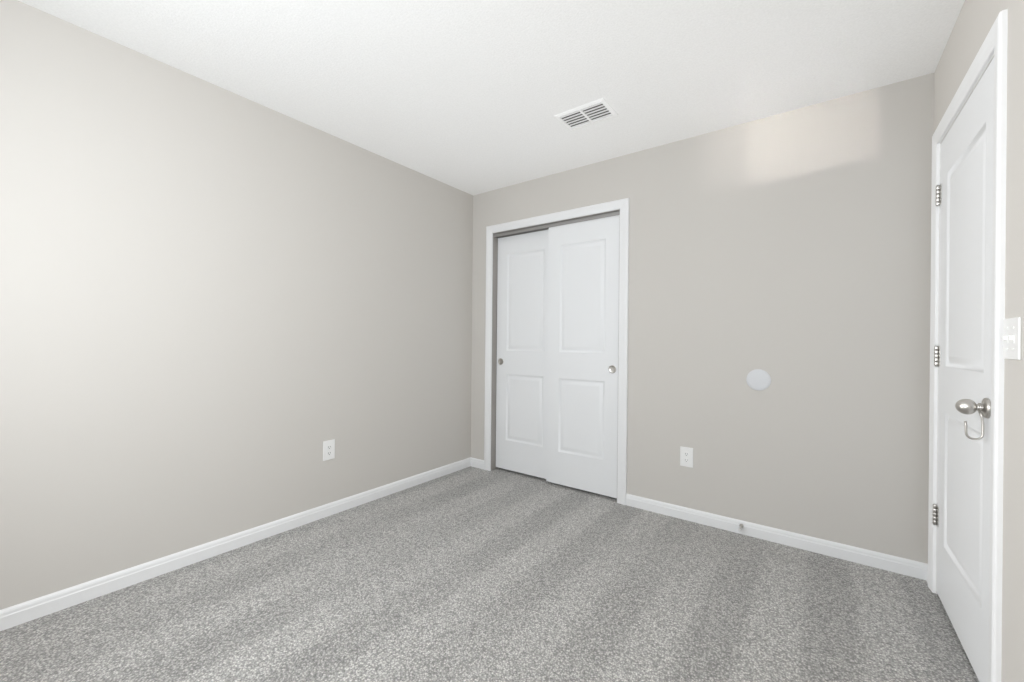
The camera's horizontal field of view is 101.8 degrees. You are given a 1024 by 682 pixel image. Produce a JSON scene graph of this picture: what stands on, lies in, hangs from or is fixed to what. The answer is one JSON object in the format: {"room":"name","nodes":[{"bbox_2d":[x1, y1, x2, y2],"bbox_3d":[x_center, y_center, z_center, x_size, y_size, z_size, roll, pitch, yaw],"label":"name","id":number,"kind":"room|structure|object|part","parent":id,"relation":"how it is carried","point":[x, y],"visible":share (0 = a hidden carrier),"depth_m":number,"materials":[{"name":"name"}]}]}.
{"room":"empty bedroom","nodes":[
{"label":"empty bedroom","id":0,"kind":"room"},
{"bbox_2d":[0,0,472,609],"bbox_3d":[-1.385,-0.103,2.474,0.120,2.440,3.520,1,0,36],"label":"wall","id":1,"kind":"structure","parent":0,"point":[224,312],"depth_m":2.07,"materials":[{"name":"grey paint"}]},
{"bbox_2d":[0,457,470,630],"bbox_3d":[-1.379,1.078,2.387,0.013,0.077,3.400,1,0,36],"label":"baseboard","id":2,"kind":"structure","parent":1,"relation":"attached to","point":[24,612],"depth_m":2.07,"materials":[{"name":"white wood"}]},
{"bbox_2d":[323,439,334,460],"bbox_3d":[-1.172,0.699,2.666,0.008,0.124,0.078,1,0,36],"label":"electrical outlet","id":3,"kind":"object","parent":1,"relation":"attached to","point":[328,449],"visible":1,"depth_m":2.66,"materials":[{"name":"white plastic"}]},
{"bbox_2d":[0,466,978,681],"bbox_3d":[-0.031,1.180,1.732,3.560,0.100,4.550,1,0,36],"label":"floor","id":4,"kind":"structure","parent":0,"point":[470,574],"depth_m":1.75,"materials":[{"name":"grey carpet"}]},
{"bbox_2d":[18,0,964,195],"bbox_3d":[-0.006,-1.360,1.732,3.560,0.100,4.550,1,0,36],"label":"ceiling","id":5,"kind":"structure","parent":0,"point":[473,97],"depth_m":1.95,"materials":[{"name":"paint"}]},
{"bbox_2d":[554,98,617,130],"bbox_3d":[0.428,-1.303,2.406,0.305,0.007,0.206,1,0,36],"label":"ceiling vent","id":6,"kind":"object","parent":5,"relation":"in","point":[601,109],"visible":1,"depth_m":2.40,"materials":[{"name":"white metal"}]},
{"bbox_2d":[471,73,933,563],"bbox_3d":[0.864,-0.082,2.927,2.960,2.440,0.120,1,0,36],"label":"wall","id":7,"kind":"structure","parent":0,"point":[789,252],"depth_m":2.36,"materials":[{"name":"grey paint"}]},
{"bbox_2d":[471,457,483,469],"bbox_3d":[-0.310,1.089,3.703,0.169,0.077,0.013,1,0,36],"label":"baseboard","id":8,"kind":"structure","parent":7,"relation":"attached to","point":[477,463],"depth_m":3.69,"materials":[{"name":"white wood"}]},
{"bbox_2d":[496,229,548,478],"bbox_3d":[0.113,0.104,3.497,0.590,2.010,0.037,1,0,36],"label":"closet door","id":9,"kind":"structure","parent":7,"relation":"in","point":[522,351],"depth_m":3.50,"materials":[{"name":"white wood"}]},
{"bbox_2d":[484,198,629,504],"bbox_3d":[0.325,0.094,3.324,1.181,2.078,0.120,1,0,36],"label":"door frame","id":10,"kind":"structure","parent":7,"relation":"attached to","point":[494,356],"depth_m":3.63,"materials":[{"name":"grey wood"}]},
{"bbox_2d":[494,211,619,237],"bbox_3d":[0.331,-0.912,3.318,1.145,0.030,0.094,1,0,36],"label":"track rail","id":11,"kind":"object","parent":7,"relation":"attached to","point":[533,229],"visible":0.58,"depth_m":3.29,"materials":[{"name":"silver metal"}]},
{"bbox_2d":[546,215,619,497],"bbox_3d":[0.528,0.108,3.135,0.590,2.010,0.037,1,0,36],"label":"closet door","id":12,"kind":"structure","parent":7,"relation":"in","point":[582,352],"depth_m":3.11,"materials":[{"name":"white wood"}]},
{"bbox_2d":[680,446,692,467],"bbox_3d":[1.115,0.741,2.656,0.078,0.124,0.008,1,0,36],"label":"electrical outlet","id":13,"kind":"object","parent":7,"relation":"attached to","point":[686,456],"visible":1,"depth_m":2.65,"materials":[{"name":"white plastic"}]},
{"bbox_2d":[746,369,770,390],"bbox_3d":[1.435,0.227,2.423,0.125,0.125,0.008,1,0,36],"label":"bumper cover","id":14,"kind":"object","parent":7,"relation":"attached to","point":[758,379],"visible":1,"depth_m":2.42,"materials":[{"name":"white plastic"}]},
{"bbox_2d":[626,494,927,579],"bbox_3d":[1.398,1.105,2.441,1.504,0.077,0.013,1,0,36],"label":"baseboard","id":15,"kind":"structure","parent":7,"relation":"attached to","point":[900,565],"depth_m":2.32,"materials":[{"name":"white wood"}]},
{"bbox_2d":[934,0,1023,681],"bbox_3d":[1.092,-0.080,0.645,0.120,2.440,3.520,1,0,36],"label":"wall","id":16,"kind":"structure","parent":0,"point":[975,21],"depth_m":1.17,"materials":[{"name":"grey paint"}]},
{"bbox_2d":[932,58,993,681],"bbox_3d":[1.695,0.119,1.595,0.108,2.026,0.771,1,0,36],"label":"entry door","id":17,"kind":"structure","parent":16,"relation":"in","point":[965,345],"depth_m":1.53,"materials":[{"name":"white wood"}]},
{"bbox_3d":[1.916,0.788,1.882,0.015,0.095,0.039,1,0,36],"label":"entry door hinge","id":18,"kind":"part","parent":17,"relation":"part of","materials":[{"name":"silver metal"}]},
{"bbox_3d":[1.923,0.069,1.882,0.015,0.095,0.039,1,0,36],"label":"entry door hinge","id":19,"kind":"part","parent":17,"relation":"part of","materials":[{"name":"silver metal"}]},
{"bbox_3d":[1.930,-0.661,1.882,0.015,0.095,0.039,1,0,36],"label":"entry door hinge","id":20,"kind":"part","parent":17,"relation":"part of","materials":[{"name":"silver metal"}]},
{"bbox_3d":[1.492,0.214,1.351,0.074,0.065,0.065,1,0,36],"label":"knob","id":21,"kind":"part","parent":17,"relation":"part of","materials":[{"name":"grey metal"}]},
{"bbox_2d":[964,403,984,439],"bbox_3d":[1.497,0.260,1.348,0.046,0.122,0.031,1,0,36],"label":"hook","id":22,"kind":"object","parent":17,"relation":"attached to","point":[982,425],"visible":0.94,"depth_m":1.34,"materials":[{"name":"grey metal"}]},
{"bbox_2d":[928,9,1007,681],"bbox_3d":[1.748,0.090,1.550,0.138,2.114,0.910,1,0,36],"label":"door frame","id":23,"kind":"structure","parent":16,"relation":"attached to","point":[995,43],"depth_m":1.24,"materials":[{"name":"white wood"}]},
{"bbox_2d":[1002,317,1020,359],"bbox_3d":[1.391,-0.007,1.163,0.015,0.115,0.116,1,0,36],"label":"switch plate","id":24,"kind":"object","parent":16,"relation":"attached to","point":[1011,337],"visible":1,"depth_m":1.15,"materials":[{"name":"white plastic"}]}
]}

